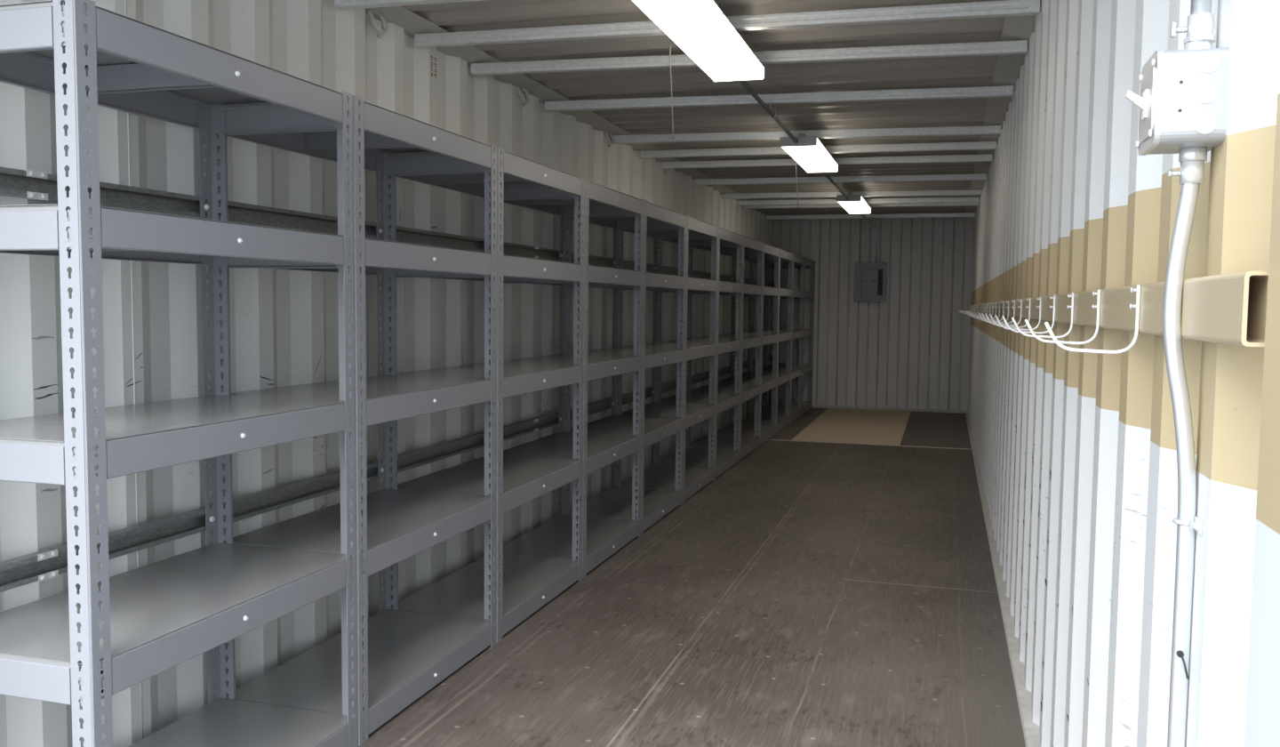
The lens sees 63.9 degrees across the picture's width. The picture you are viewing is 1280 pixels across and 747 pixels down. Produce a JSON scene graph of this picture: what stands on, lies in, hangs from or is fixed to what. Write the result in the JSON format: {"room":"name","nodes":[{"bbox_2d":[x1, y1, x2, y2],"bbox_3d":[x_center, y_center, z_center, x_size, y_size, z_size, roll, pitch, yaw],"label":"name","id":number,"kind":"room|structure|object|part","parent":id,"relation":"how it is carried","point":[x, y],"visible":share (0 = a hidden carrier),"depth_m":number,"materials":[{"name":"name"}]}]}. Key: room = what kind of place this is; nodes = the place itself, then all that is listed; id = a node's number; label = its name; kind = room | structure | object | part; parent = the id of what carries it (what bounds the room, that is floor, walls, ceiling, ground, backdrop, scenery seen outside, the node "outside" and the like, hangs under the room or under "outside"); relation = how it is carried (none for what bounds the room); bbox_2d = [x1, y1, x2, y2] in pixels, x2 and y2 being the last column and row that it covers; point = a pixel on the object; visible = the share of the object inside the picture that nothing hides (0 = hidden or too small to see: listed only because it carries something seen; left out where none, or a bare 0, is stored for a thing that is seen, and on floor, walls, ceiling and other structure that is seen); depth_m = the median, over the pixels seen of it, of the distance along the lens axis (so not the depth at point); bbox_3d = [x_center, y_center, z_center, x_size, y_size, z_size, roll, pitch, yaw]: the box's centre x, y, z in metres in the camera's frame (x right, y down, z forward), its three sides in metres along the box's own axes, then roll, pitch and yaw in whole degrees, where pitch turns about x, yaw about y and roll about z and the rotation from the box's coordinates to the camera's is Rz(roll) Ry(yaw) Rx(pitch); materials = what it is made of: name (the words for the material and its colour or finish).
{"room":"storage container interior","nodes":[
{"label":"storage container interior","id":0,"kind":"room"},
{"bbox_2d":[0,0,772,746],"bbox_3d":[-0.061,-0.426,7.220,0.042,2.415,12.180,2,4,16],"label":"wall","id":1,"kind":"structure","parent":0,"point":[284,323],"depth_m":3.48,"materials":[{"name":"metal"}]},
{"bbox_2d":[366,9,387,38],"bbox_3d":[-0.985,-1.318,3.870,0.048,0.097,0.114,2,4,16],"label":"ring","id":2,"kind":"object","parent":1,"relation":"attached to","point":[381,30],"visible":1,"depth_m":3.86,"materials":[{"name":"paint"}]},
{"bbox_2d":[0,166,774,287],"bbox_3d":[0.067,-0.760,7.427,0.070,0.066,11.450,2,4,16],"label":"wall rail","id":3,"kind":"object","parent":1,"relation":"attached to","point":[30,184],"visible":0.76,"depth_m":3.18,"materials":[{"name":"metal"}]},
{"bbox_3d":[-1.399,-0.463,2.389,0.008,0.016,0.056,2,4,16],"label":"coupling plate","id":4,"kind":"part","parent":3,"relation":"part of","materials":[{"name":"metal"}]},
{"bbox_3d":[-1.400,-0.413,2.392,0.008,0.016,0.056,2,4,16],"label":"coupling plate","id":5,"kind":"part","parent":3,"relation":"part of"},
{"bbox_2d":[0,354,775,591],"bbox_3d":[0.058,0.136,7.487,0.070,0.066,11.450,2,4,16],"label":"wall rail","id":6,"kind":"object","parent":1,"relation":"attached to","point":[41,565],"visible":0.82,"depth_m":3.22,"materials":[{"name":"metal"}]},
{"bbox_3d":[-1.409,0.433,2.449,0.008,0.016,0.056,2,4,16],"label":"coupling plate","id":7,"kind":"part","parent":6,"relation":"part of","materials":[{"name":"metal"}]},
{"bbox_3d":[-1.409,0.483,2.452,0.008,0.016,0.056,2,4,16],"label":"coupling plate","id":8,"kind":"part","parent":6,"relation":"part of","materials":[{"name":"metal"}]},
{"bbox_2d":[515,86,529,106],"bbox_3d":[-0.589,-1.403,5.200,0.048,0.097,0.114,2,4,16],"label":"ring","id":9,"kind":"object","parent":1,"relation":"attached to","point":[525,100],"visible":1,"depth_m":5.19,"materials":[{"name":"paint"}]},
{"bbox_2d":[364,6,777,215],"bbox_3d":[-0.012,-1.576,7.101,0.155,0.026,12.120,2,4,16],"label":"trim","id":10,"kind":"structure","parent":1,"relation":"attached to","point":[412,23],"depth_m":5.12,"materials":[{"name":"paint"}]},
{"bbox_2d":[604,131,614,147],"bbox_3d":[-0.193,-1.487,6.530,0.048,0.097,0.114,2,4,16],"label":"ring","id":11,"kind":"object","parent":1,"relation":"attached to","point":[608,136],"visible":1,"depth_m":6.53,"materials":[{"name":"paint"}]},
{"bbox_2d":[352,407,1025,746],"bbox_3d":[1.092,0.864,6.954,2.498,0.100,12.170,2,4,16],"label":"floor","id":12,"kind":"structure","parent":0,"point":[809,594],"depth_m":4.02,"materials":[{"name":"brown wood"}]},
{"bbox_2d":[0,0,358,746],"bbox_3d":[-1.147,0.173,2.482,0.471,1.829,0.940,2,4,16],"label":"shelving unit","id":13,"kind":"object","parent":12,"relation":"on","point":[145,621],"visible":1,"depth_m":2.34,"materials":[{"name":"paint"}]},
{"bbox_3d":[-1.077,0.207,1.999,0.050,1.829,0.050,2,4,16],"label":"post","id":14,"kind":"part","parent":13,"relation":"part of","materials":[{"name":"metal"}]},
{"bbox_3d":[-1.222,0.140,2.967,0.050,1.829,0.050,2,4,16],"label":"post","id":15,"kind":"part","parent":13,"relation":"part of","materials":[{"name":"metal"}]},
{"bbox_3d":[-0.824,0.152,2.850,0.050,1.829,0.050,2,4,16],"label":"post","id":16,"kind":"part","parent":13,"relation":"part of","materials":[{"name":"metal"}]},
{"bbox_2d":[216,95,496,745],"bbox_3d":[-0.878,0.116,3.385,0.471,1.829,0.940,2,4,16],"label":"shelving unit","id":17,"kind":"object","parent":12,"relation":"on","point":[403,654],"visible":0.76,"depth_m":3.36,"materials":[{"name":"metal"}]},
{"bbox_3d":[-1.207,0.137,3.019,0.050,1.829,0.050,2,4,16],"label":"post","id":18,"kind":"part","parent":17,"relation":"part of","materials":[{"name":"metal"}]},
{"bbox_3d":[-0.809,0.149,2.901,0.050,1.829,0.050,2,4,16],"label":"post","id":19,"kind":"part","parent":17,"relation":"part of","materials":[{"name":"metal"}]},
{"bbox_3d":[-0.953,0.083,3.870,0.050,1.829,0.050,2,4,16],"label":"post","id":20,"kind":"part","parent":17,"relation":"part of","materials":[{"name":"metal"}]},
{"bbox_3d":[-0.555,0.095,3.752,0.050,1.829,0.050,2,4,16],"label":"post","id":21,"kind":"part","parent":17,"relation":"part of","materials":[{"name":"metal"}]},
{"bbox_2d":[388,146,584,642],"bbox_3d":[-0.610,0.058,4.287,0.471,1.829,0.940,2,4,16],"label":"shelving unit","id":22,"kind":"object","parent":12,"relation":"on","point":[525,584],"visible":0.59,"depth_m":4.25,"materials":[{"name":"metal"}]},
{"bbox_3d":[-0.938,0.079,3.921,0.050,1.829,0.050,2,4,16],"label":"post","id":23,"kind":"part","parent":22,"relation":"part of","materials":[{"name":"metal"}]},
{"bbox_3d":[-0.685,0.025,4.772,0.050,1.829,0.050,2,4,16],"label":"post","id":24,"kind":"part","parent":22,"relation":"part of","materials":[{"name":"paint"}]},
{"bbox_3d":[-0.540,0.091,3.803,0.050,1.829,0.050,2,4,16],"label":"post","id":25,"kind":"part","parent":22,"relation":"part of","materials":[{"name":"metal"}]},
{"bbox_3d":[-0.287,0.037,4.654,0.050,1.829,0.050,2,4,16],"label":"post","id":26,"kind":"part","parent":22,"relation":"part of","materials":[{"name":"metal"}]},
{"bbox_2d":[499,178,644,578],"bbox_3d":[-0.341,0.001,5.189,0.471,1.829,0.940,2,4,16],"label":"shelving unit","id":27,"kind":"object","parent":12,"relation":"on","point":[602,537],"visible":0.64,"depth_m":5.26,"materials":[{"name":"metal"}]},
{"bbox_3d":[-0.669,0.022,4.823,0.050,1.829,0.050,2,4,16],"label":"post","id":28,"kind":"part","parent":27,"relation":"part of","materials":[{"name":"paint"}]},
{"bbox_3d":[-0.416,-0.033,5.674,0.050,1.829,0.050,2,4,16],"label":"post","id":29,"kind":"part","parent":27,"relation":"part of","materials":[{"name":"metal"}]},
{"bbox_3d":[-0.272,0.034,4.706,0.050,1.829,0.050,2,4,16],"label":"post","id":30,"kind":"part","parent":27,"relation":"part of","materials":[{"name":"metal"}]},
{"bbox_3d":[-0.018,-0.021,5.557,0.050,1.829,0.050,2,4,16],"label":"post","id":31,"kind":"part","parent":27,"relation":"part of","materials":[{"name":"metal"}]},
{"bbox_2d":[564,200,686,535],"bbox_3d":[-0.073,-0.057,6.091,0.471,1.829,0.940,2,4,16],"label":"shelving unit","id":32,"kind":"object","parent":12,"relation":"on","point":[615,501],"visible":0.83,"depth_m":6.24,"materials":[{"name":"metal"}]},
{"bbox_3d":[-0.401,-0.036,5.726,0.050,1.829,0.050,2,4,16],"label":"post","id":33,"kind":"part","parent":32,"relation":"part of","materials":[{"name":"metal"}]},
{"bbox_3d":[-0.147,-0.090,6.577,0.050,1.829,0.050,2,4,16],"label":"post","id":34,"kind":"part","parent":32,"relation":"part of","materials":[{"name":"metal"}]},
{"bbox_3d":[-0.003,-0.024,5.608,0.050,1.829,0.050,2,4,16],"label":"post","id":35,"kind":"part","parent":32,"relation":"part of","materials":[{"name":"metal"}]},
{"bbox_3d":[0.250,-0.078,6.459,0.050,1.829,0.050,2,4,16],"label":"post","id":36,"kind":"part","parent":32,"relation":"part of","materials":[{"name":"metal"}]},
{"bbox_2d":[616,214,718,503],"bbox_3d":[0.196,-0.115,6.994,0.471,1.829,0.940,2,4,16],"label":"shelving unit","id":37,"kind":"object","parent":12,"relation":"on","point":[655,476],"visible":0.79,"depth_m":7.19,"materials":[{"name":"metal"}]},
{"bbox_3d":[-0.132,-0.094,6.628,0.050,1.829,0.050,2,4,16],"label":"post","id":38,"kind":"part","parent":37,"relation":"part of","materials":[{"name":"metal"}]},
{"bbox_3d":[0.121,-0.148,7.479,0.050,1.829,0.050,2,4,16],"label":"post","id":39,"kind":"part","parent":37,"relation":"part of","materials":[{"name":"metal"}]},
{"bbox_3d":[0.266,-0.081,6.510,0.050,1.829,0.050,2,4,16],"label":"post","id":40,"kind":"part","parent":37,"relation":"part of","materials":[{"name":"metal"}]},
{"bbox_3d":[0.519,-0.136,7.361,0.050,1.829,0.050,2,4,16],"label":"post","id":41,"kind":"part","parent":37,"relation":"part of","materials":[{"name":"metal"}]},
{"bbox_2d":[656,225,743,479],"bbox_3d":[0.465,-0.172,7.896,0.471,1.829,0.940,2,4,16],"label":"shelving unit","id":42,"kind":"object","parent":12,"relation":"on","point":[724,460],"visible":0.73,"depth_m":8.09,"materials":[{"name":"metal"}]},
{"bbox_3d":[0.390,-0.205,8.381,0.050,1.829,0.050,2,4,16],"label":"post","id":43,"kind":"part","parent":42,"relation":"part of","materials":[{"name":"metal"}]},
{"bbox_3d":[0.534,-0.139,7.413,0.050,1.829,0.050,2,4,16],"label":"post","id":44,"kind":"part","parent":42,"relation":"part of","materials":[{"name":"metal"}]},
{"bbox_3d":[0.787,-0.193,8.264,0.050,1.829,0.050,2,4,16],"label":"post","id":45,"kind":"part","parent":42,"relation":"part of","materials":[{"name":"metal"}]},
{"bbox_2d":[686,234,763,461],"bbox_3d":[0.733,-0.230,8.798,0.471,1.829,0.940,2,4,16],"label":"shelving unit","id":46,"kind":"object","parent":12,"relation":"on","point":[748,444],"visible":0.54,"depth_m":8.92,"materials":[{"name":"metal"}]},
{"bbox_3d":[0.405,-0.209,8.433,0.050,1.829,0.050,2,4,16],"label":"post","id":47,"kind":"part","parent":46,"relation":"part of","materials":[{"name":"metal"}]},
{"bbox_3d":[0.658,-0.263,9.284,0.050,1.829,0.050,2,4,16],"label":"post","id":48,"kind":"part","parent":46,"relation":"part of","materials":[{"name":"metal"}]},
{"bbox_3d":[0.803,-0.197,8.315,0.050,1.829,0.050,2,4,16],"label":"post","id":49,"kind":"part","parent":46,"relation":"part of","materials":[{"name":"metal"}]},
{"bbox_3d":[1.056,-0.251,9.166,0.050,1.829,0.050,2,4,16],"label":"post","id":50,"kind":"part","parent":46,"relation":"part of","materials":[{"name":"metal"}]},
{"bbox_2d":[712,242,779,446],"bbox_3d":[1.002,-0.287,9.701,0.471,1.829,0.940,2,4,16],"label":"shelving unit","id":51,"kind":"object","parent":12,"relation":"on","point":[766,431],"visible":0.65,"depth_m":10.00,"materials":[{"name":"metal"}]},
{"bbox_3d":[0.927,-0.321,10.186,0.050,1.829,0.050,2,4,16],"label":"post","id":52,"kind":"part","parent":51,"relation":"part of","materials":[{"name":"metal"}]},
{"bbox_3d":[1.071,-0.254,9.217,0.050,1.829,0.050,2,4,16],"label":"post","id":53,"kind":"part","parent":51,"relation":"part of","materials":[{"name":"metal"}]},
{"bbox_3d":[1.325,-0.309,10.068,0.050,1.829,0.050,2,4,16],"label":"post","id":54,"kind":"part","parent":51,"relation":"part of","materials":[{"name":"metal"}]},
{"bbox_2d":[732,248,793,434],"bbox_3d":[1.270,-0.345,10.603,0.471,1.829,0.940,2,4,16],"label":"shelving unit","id":55,"kind":"object","parent":12,"relation":"on","point":[782,420],"visible":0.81,"depth_m":10.94,"materials":[{"name":"metal"}]},
{"bbox_3d":[1.196,-0.378,11.088,0.050,1.829,0.050,2,4,16],"label":"post","id":56,"kind":"part","parent":55,"relation":"part of","materials":[{"name":"metal"}]},
{"bbox_3d":[1.340,-0.312,10.120,0.050,1.829,0.050,2,4,16],"label":"post","id":57,"kind":"part","parent":55,"relation":"part of","materials":[{"name":"metal"}]},
{"bbox_3d":[1.593,-0.366,10.970,0.050,1.829,0.050,2,4,16],"label":"post","id":58,"kind":"part","parent":55,"relation":"part of","materials":[{"name":"metal"}]},
{"bbox_2d":[749,253,805,423],"bbox_3d":[1.539,-0.403,11.505,0.471,1.829,0.940,2,4,16],"label":"shelving unit","id":59,"kind":"object","parent":12,"relation":"on","point":[796,372],"visible":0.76,"depth_m":11.85,"materials":[{"name":"metal"}]},
{"bbox_3d":[1.464,-0.436,11.991,0.050,1.829,0.050,2,4,16],"label":"post","id":60,"kind":"part","parent":59,"relation":"part of","materials":[{"name":"metal"}]},
{"bbox_3d":[1.609,-0.369,11.022,0.050,1.829,0.050,2,4,16],"label":"post","id":61,"kind":"part","parent":59,"relation":"part of","materials":[{"name":"metal"}]},
{"bbox_3d":[1.862,-0.424,11.873,0.050,1.829,0.050,2,4,16],"label":"post","id":62,"kind":"part","parent":59,"relation":"part of","materials":[{"name":"metal"}]},
{"bbox_2d":[764,257,815,415],"bbox_3d":[1.808,-0.460,12.408,0.471,1.829,0.940,2,4,16],"label":"shelving unit","id":63,"kind":"object","parent":12,"relation":"on","point":[806,404],"visible":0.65,"depth_m":12.72,"materials":[{"name":"metal"}]},
{"bbox_3d":[1.733,-0.494,12.893,0.050,1.829,0.050,2,4,16],"label":"post","id":64,"kind":"part","parent":63,"relation":"part of","materials":[{"name":"metal"}]},
{"bbox_3d":[1.877,-0.427,11.924,0.050,1.829,0.050,2,4,16],"label":"post","id":65,"kind":"part","parent":63,"relation":"part of","materials":[{"name":"metal"}]},
{"bbox_3d":[2.130,-0.481,12.775,0.050,1.829,0.050,2,4,16],"label":"post","id":66,"kind":"part","parent":63,"relation":"part of","materials":[{"name":"metal"}]},
{"bbox_2d":[791,408,911,445],"bbox_3d":[2.372,0.545,11.131,0.995,0.006,3.274,2,4,16],"label":"plywood sheet","id":67,"kind":"object","parent":12,"relation":"on","point":[842,425],"visible":1,"depth_m":10.82,"materials":[{"name":"wood"}]},
{"bbox_2d":[768,439,971,449],"bbox_3d":[2.103,0.653,9.488,1.827,0.005,0.030,2,4,16],"label":"trim","id":68,"kind":"structure","parent":12,"relation":"on","point":[769,439],"depth_m":9.47,"materials":[{"name":"metal"}]},
{"bbox_2d":[402,0,1005,215],"bbox_3d":[1.130,-1.573,6.847,2.488,0.027,12.285,2,4,16],"label":"ceiling","id":69,"kind":"structure","parent":0,"point":[965,71],"depth_m":5.12,"materials":[{"name":"paint"}]},
{"bbox_2d":[334,0,485,9],"bbox_3d":[0.084,-1.285,3.347,2.381,0.048,0.050,2,4,14],"label":"ceiling beam","id":70,"kind":"structure","parent":69,"relation":"attached to","point":[341,4],"depth_m":3.59,"materials":[{"name":"metal"}]},
{"bbox_2d":[414,0,1039,47],"bbox_3d":[0.245,-1.319,3.888,2.380,0.048,0.049,2,4,14],"label":"ceiling beam","id":71,"kind":"structure","parent":69,"relation":"attached to","point":[1003,8],"depth_m":3.82,"materials":[{"name":"metal"}]},
{"bbox_2d":[632,0,764,139],"bbox_3d":[0.244,-1.064,3.736,0.249,0.440,1.225,2,4,16],"label":"ceiling lamp","id":72,"kind":"object","parent":71,"relation":"attached to","point":[724,56],"depth_m":3.64,"materials":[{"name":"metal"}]},
{"bbox_3d":[0.203,-1.050,3.601,0.030,0.431,0.275,-3,5,-41],"label":"pull cord","id":73,"kind":"part","parent":72,"relation":"part of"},
{"bbox_2d":[471,40,1027,75],"bbox_3d":[0.402,-1.353,4.415,2.384,0.048,0.050,1,4,12],"label":"ceiling beam","id":74,"kind":"structure","parent":69,"relation":"attached to","point":[1018,46],"depth_m":4.36,"materials":[{"name":"metal"}]},
{"bbox_2d":[544,85,1013,111],"bbox_3d":[0.655,-1.407,5.267,2.384,0.048,0.050,1,4,13],"label":"ceiling beam","id":75,"kind":"structure","parent":69,"relation":"attached to","point":[1005,91],"depth_m":5.23,"materials":[{"name":"metal"}]},
{"bbox_2d":[738,80,798,143],"bbox_3d":[0.661,-1.338,5.186,0.034,0.081,1.816,2,4,16],"label":"conduit","id":76,"kind":"object","parent":75,"relation":"attached to","point":[744,84],"visible":0.77,"depth_m":5.12,"materials":[{"name":"metal"}]},
{"bbox_2d":[612,125,1001,143],"bbox_3d":[0.980,-1.477,6.358,2.384,0.048,0.050,1,4,13],"label":"ceiling beam","id":77,"kind":"structure","parent":69,"relation":"attached to","point":[983,130],"depth_m":6.32,"materials":[{"name":"metal"}]},
{"bbox_2d":[779,133,838,206],"bbox_3d":[1.103,-1.275,6.649,0.223,0.390,1.225,2,4,16],"label":"ceiling lamp","id":78,"kind":"object","parent":77,"relation":"attached to","point":[809,152],"depth_m":6.41,"materials":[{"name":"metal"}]},
{"bbox_3d":[1.038,-1.269,6.777,0.025,0.360,0.004,2,4,16],"label":"pull cord","id":79,"kind":"part","parent":78,"relation":"part of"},
{"bbox_2d":[640,141,996,158],"bbox_3d":[1.161,-1.516,6.967,2.380,0.048,0.048,2,4,14],"label":"ceiling beam","id":80,"kind":"structure","parent":69,"relation":"attached to","point":[973,145],"depth_m":6.91,"materials":[{"name":"metal"}]},
{"bbox_2d":[662,153,992,168],"bbox_3d":[1.329,-1.552,7.529,2.381,0.048,0.049,2,4,14],"label":"ceiling beam","id":81,"kind":"structure","parent":69,"relation":"attached to","point":[953,158],"depth_m":7.47,"materials":[{"name":"metal"}]},
{"bbox_2d":[696,173,986,184],"bbox_3d":[1.642,-1.619,8.581,2.381,0.048,0.049,2,4,14],"label":"ceiling beam","id":82,"kind":"structure","parent":69,"relation":"attached to","point":[982,176],"depth_m":8.55,"materials":[{"name":"metal"}]},
{"bbox_2d":[822,172,848,199],"bbox_3d":[1.562,-1.531,8.211,0.034,0.081,2.051,2,4,16],"label":"conduit","id":83,"kind":"object","parent":82,"relation":"attached to","point":[826,174],"visible":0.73,"depth_m":8.22,"materials":[{"name":"metal"}]},
{"bbox_2d":[723,189,982,199],"bbox_3d":[1.972,-1.690,9.688,2.380,0.048,0.049,2,4,14],"label":"ceiling beam","id":84,"kind":"structure","parent":69,"relation":"attached to","point":[962,192],"depth_m":9.65,"materials":[{"name":"metal"}]},
{"bbox_2d":[836,192,871,213],"bbox_3d":[2.044,-1.624,9.786,0.218,0.093,1.245,2,4,16],"label":"ceiling lamp","id":85,"kind":"object","parent":84,"relation":"attached to","point":[855,204],"visible":0.98,"depth_m":9.46,"materials":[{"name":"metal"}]},
{"bbox_2d":[838,197,870,213],"bbox_3d":[2.044,-1.602,9.788,0.214,0.046,1.233,2,4,16],"label":"diffuser","id":86,"kind":"object","parent":85,"relation":"attached to","point":[852,204],"depth_m":9.60,"materials":[{"name":"white"}]},
{"bbox_2d":[737,197,979,205],"bbox_3d":[2.163,-1.731,10.329,2.380,0.048,0.049,2,4,14],"label":"ceiling beam","id":87,"kind":"structure","parent":69,"relation":"attached to","point":[921,199],"depth_m":10.27,"materials":[{"name":"metal"}]},
{"bbox_2d":[744,201,978,208],"bbox_3d":[2.267,-1.753,10.679,2.379,0.048,0.051,2,4,15],"label":"ceiling beam","id":88,"kind":"structure","parent":69,"relation":"attached to","point":[974,203],"depth_m":10.62,"materials":[{"name":"metal"}]},
{"bbox_2d":[766,212,975,219],"bbox_3d":[2.663,-1.838,12.009,2.378,0.048,0.049,2,4,16],"label":"ceiling beam","id":89,"kind":"structure","parent":69,"relation":"attached to","point":[956,214],"depth_m":11.99,"materials":[{"name":"metal"}]},
{"bbox_2d":[768,216,974,410],"bbox_3d":[2.825,-0.760,12.664,2.488,2.415,0.040,2,4,16],"label":"wall","id":90,"kind":"structure","parent":0,"point":[910,348],"depth_m":12.61,"materials":[{"name":"metal"}]},
{"bbox_2d":[859,213,877,262],"bbox_3d":[2.535,-1.508,11.485,0.056,0.444,2.267,2,4,17],"label":"conduit","id":91,"kind":"object","parent":90,"relation":"attached to","point":[861,214],"visible":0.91,"depth_m":12.53,"materials":[{"name":"metal"}]},
{"bbox_2d":[853,262,887,301],"bbox_3d":[2.819,-1.116,12.564,0.386,0.476,0.109,2,4,16],"label":"breaker panel","id":92,"kind":"object","parent":90,"relation":"attached to","point":[869,277],"visible":1,"depth_m":12.52,"materials":[{"name":"grey metal"}]},
{"bbox_3d":[2.800,-1.113,12.522,0.188,0.319,0.006,2,4,16],"label":"door","id":93,"kind":"part","parent":92,"relation":"part of","materials":[{"name":"metal"}]},
{"bbox_2d":[811,404,967,413],"bbox_3d":[2.805,0.429,12.719,2.388,0.034,0.017,2,4,16],"label":"trim","id":94,"kind":"structure","parent":90,"relation":"attached to","point":[812,405],"depth_m":12.62,"materials":[{"name":"metal"}]},
{"bbox_2d":[968,0,1279,746],"bbox_3d":[2.265,-0.355,6.532,0.041,2.415,12.180,2,4,16],"label":"wall","id":95,"kind":"structure","parent":0,"point":[1076,452],"depth_m":1.93,"materials":[{"name":"metal"}]},
{"bbox_2d":[965,412,1039,746],"bbox_3d":[2.228,0.844,6.578,0.072,0.016,12.100,2,4,16],"label":"trim","id":96,"kind":"structure","parent":95,"relation":"attached to","point":[1030,729],"depth_m":3.99,"materials":[{"name":"metal"}]},
{"bbox_2d":[965,0,1041,212],"bbox_3d":[2.224,-1.507,6.439,0.155,0.026,12.120,2,4,16],"label":"trim","id":97,"kind":"structure","parent":95,"relation":"attached to","point":[1006,72],"depth_m":4.90,"materials":[{"name":"paint"}]},
{"bbox_2d":[968,271,1268,346],"bbox_3d":[2.251,-0.420,6.592,0.026,0.070,11.800,2,4,16],"label":"hook rail","id":98,"kind":"object","parent":95,"relation":"attached to","point":[1227,308],"visible":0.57,"depth_m":1.16,"materials":[{"name":"metal"}]},
{"bbox_2d":[968,302,990,318],"bbox_3d":[2.099,-0.389,6.351,0.126,0.098,0.008,2,4,16],"label":"wall hook","id":99,"kind":"object","parent":98,"relation":"attached to","point":[989,302],"visible":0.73,"depth_m":6.33,"materials":[{"name":"metal"}]},
{"bbox_2d":[970,302,993,319],"bbox_3d":[1.988,-0.365,5.976,0.126,0.098,0.008,2,4,16],"label":"wall hook","id":100,"kind":"object","parent":98,"relation":"attached to","point":[993,302],"visible":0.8,"depth_m":5.96,"materials":[{"name":"metal"}]},
{"bbox_2d":[972,302,996,319],"bbox_3d":[1.876,-0.341,5.601,0.126,0.098,0.008,2,4,16],"label":"wall hook","id":101,"kind":"object","parent":98,"relation":"attached to","point":[994,302],"visible":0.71,"depth_m":5.58,"materials":[{"name":"metal"}]},
{"bbox_2d":[974,301,999,320],"bbox_3d":[1.764,-0.317,5.226,0.126,0.098,0.008,2,4,16],"label":"wall hook","id":102,"kind":"object","parent":98,"relation":"attached to","point":[999,301],"visible":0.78,"depth_m":5.21,"materials":[{"name":"metal"}]},
{"bbox_2d":[976,300,1004,321],"bbox_3d":[1.653,-0.293,4.850,0.126,0.098,0.008,2,4,16],"label":"wall hook","id":103,"kind":"object","parent":98,"relation":"attached to","point":[1004,300],"visible":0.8,"depth_m":4.83,"materials":[{"name":"metal"}]},
{"bbox_2d":[978,300,1009,322],"bbox_3d":[1.541,-0.270,4.475,0.126,0.098,0.008,2,4,16],"label":"wall hook","id":104,"kind":"object","parent":98,"relation":"attached to","point":[1008,301],"visible":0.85,"depth_m":4.46,"materials":[{"name":"metal"}]},
{"bbox_2d":[981,299,1015,324],"bbox_3d":[1.429,-0.246,4.100,0.126,0.098,0.008,2,4,16],"label":"wall hook","id":105,"kind":"object","parent":98,"relation":"attached to","point":[1013,307],"visible":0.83,"depth_m":4.08,"materials":[{"name":"metal"}]},
{"bbox_2d":[984,298,1022,326],"bbox_3d":[1.318,-0.222,3.725,0.126,0.098,0.008,2,4,16],"label":"wall hook","id":106,"kind":"object","parent":98,"relation":"attached to","point":[1020,300],"visible":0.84,"depth_m":3.71,"materials":[{"name":"metal"}]},
{"bbox_2d":[989,297,1031,327],"bbox_3d":[1.206,-0.198,3.350,0.126,0.098,0.008,2,4,16],"label":"wall hook","id":107,"kind":"object","parent":98,"relation":"attached to","point":[1029,300],"visible":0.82,"depth_m":3.34,"materials":[{"name":"metal"}]},
{"bbox_2d":[995,296,1041,330],"bbox_3d":[1.094,-0.174,2.975,0.126,0.098,0.008,2,4,16],"label":"wall hook","id":108,"kind":"object","parent":98,"relation":"attached to","point":[1040,298],"visible":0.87,"depth_m":2.96,"materials":[{"name":"metal"}]},
{"bbox_2d":[1001,295,1055,333],"bbox_3d":[0.983,-0.150,2.600,0.126,0.098,0.008,2,4,16],"label":"wall hook","id":109,"kind":"object","parent":98,"relation":"attached to","point":[1054,296],"visible":0.94,"depth_m":2.59,"materials":[{"name":"metal"}]},
{"bbox_2d":[1011,292,1074,337],"bbox_3d":[0.871,-0.126,2.225,0.126,0.098,0.008,2,4,16],"label":"wall hook","id":110,"kind":"object","parent":98,"relation":"attached to","point":[1073,293],"visible":0.98,"depth_m":2.21,"materials":[{"name":"metal"}]},
{"bbox_2d":[1024,289,1100,343],"bbox_3d":[0.760,-0.102,1.850,0.126,0.098,0.008,2,4,16],"label":"wall hook","id":111,"kind":"object","parent":98,"relation":"attached to","point":[1098,306],"visible":1,"depth_m":1.84,"materials":[{"name":"metal"}]},
{"bbox_2d":[1044,285,1140,353],"bbox_3d":[0.648,-0.078,1.475,0.126,0.098,0.008,2,4,16],"label":"wall hook","id":112,"kind":"object","parent":98,"relation":"attached to","point":[1138,289],"visible":1,"depth_m":1.46,"materials":[{"name":"white metal"}]},
{"bbox_2d":[1125,40,1230,184],"bbox_3d":[0.613,-0.299,1.188,0.095,0.158,0.106,2,4,16],"label":"junction box","id":113,"kind":"object","parent":95,"relation":"attached to","point":[1182,102],"visible":1,"depth_m":1.14,"materials":[{"name":"metal"}]},
{"bbox_2d":[1125,88,1147,119],"bbox_3d":[0.578,-0.313,1.198,0.022,0.033,0.020,2,4,16],"label":"toggle switch","id":114,"kind":"object","parent":113,"relation":"attached to","point":[1141,103],"depth_m":1.19,"materials":[{"name":"beige plastic"}]},
{"bbox_3d":[0.593,-0.312,1.194,0.008,0.106,0.105,2,4,16],"label":"plate","id":115,"kind":"part","parent":113,"relation":"part of","materials":[{"name":"metal"}]},
{"bbox_2d":[1162,183,1202,746],"bbox_3d":[0.626,0.451,1.224,0.045,1.422,0.048,2,4,16],"label":"conduit","id":116,"kind":"object","parent":95,"relation":"attached to","point":[1187,522],"visible":0.98,"depth_m":1.20,"materials":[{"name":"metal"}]},
{"bbox_2d":[1170,0,1215,44],"bbox_3d":[0.637,-0.763,1.149,0.045,0.799,0.030,0,4,-6],"label":"conduit","id":117,"kind":"object","parent":95,"relation":"attached to","point":[1199,27],"visible":0.86,"depth_m":1.17,"materials":[{"name":"metal"}]},
{"bbox_2d":[1244,55,1279,746],"bbox_3d":[0.623,-0.029,0.765,0.204,2.700,0.290,2,4,16],"label":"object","id":118,"kind":"structure","parent":95,"relation":"attached to","point":[1262,714],"depth_m":0.91,"materials":[{"name":"white paint"}]}
]}

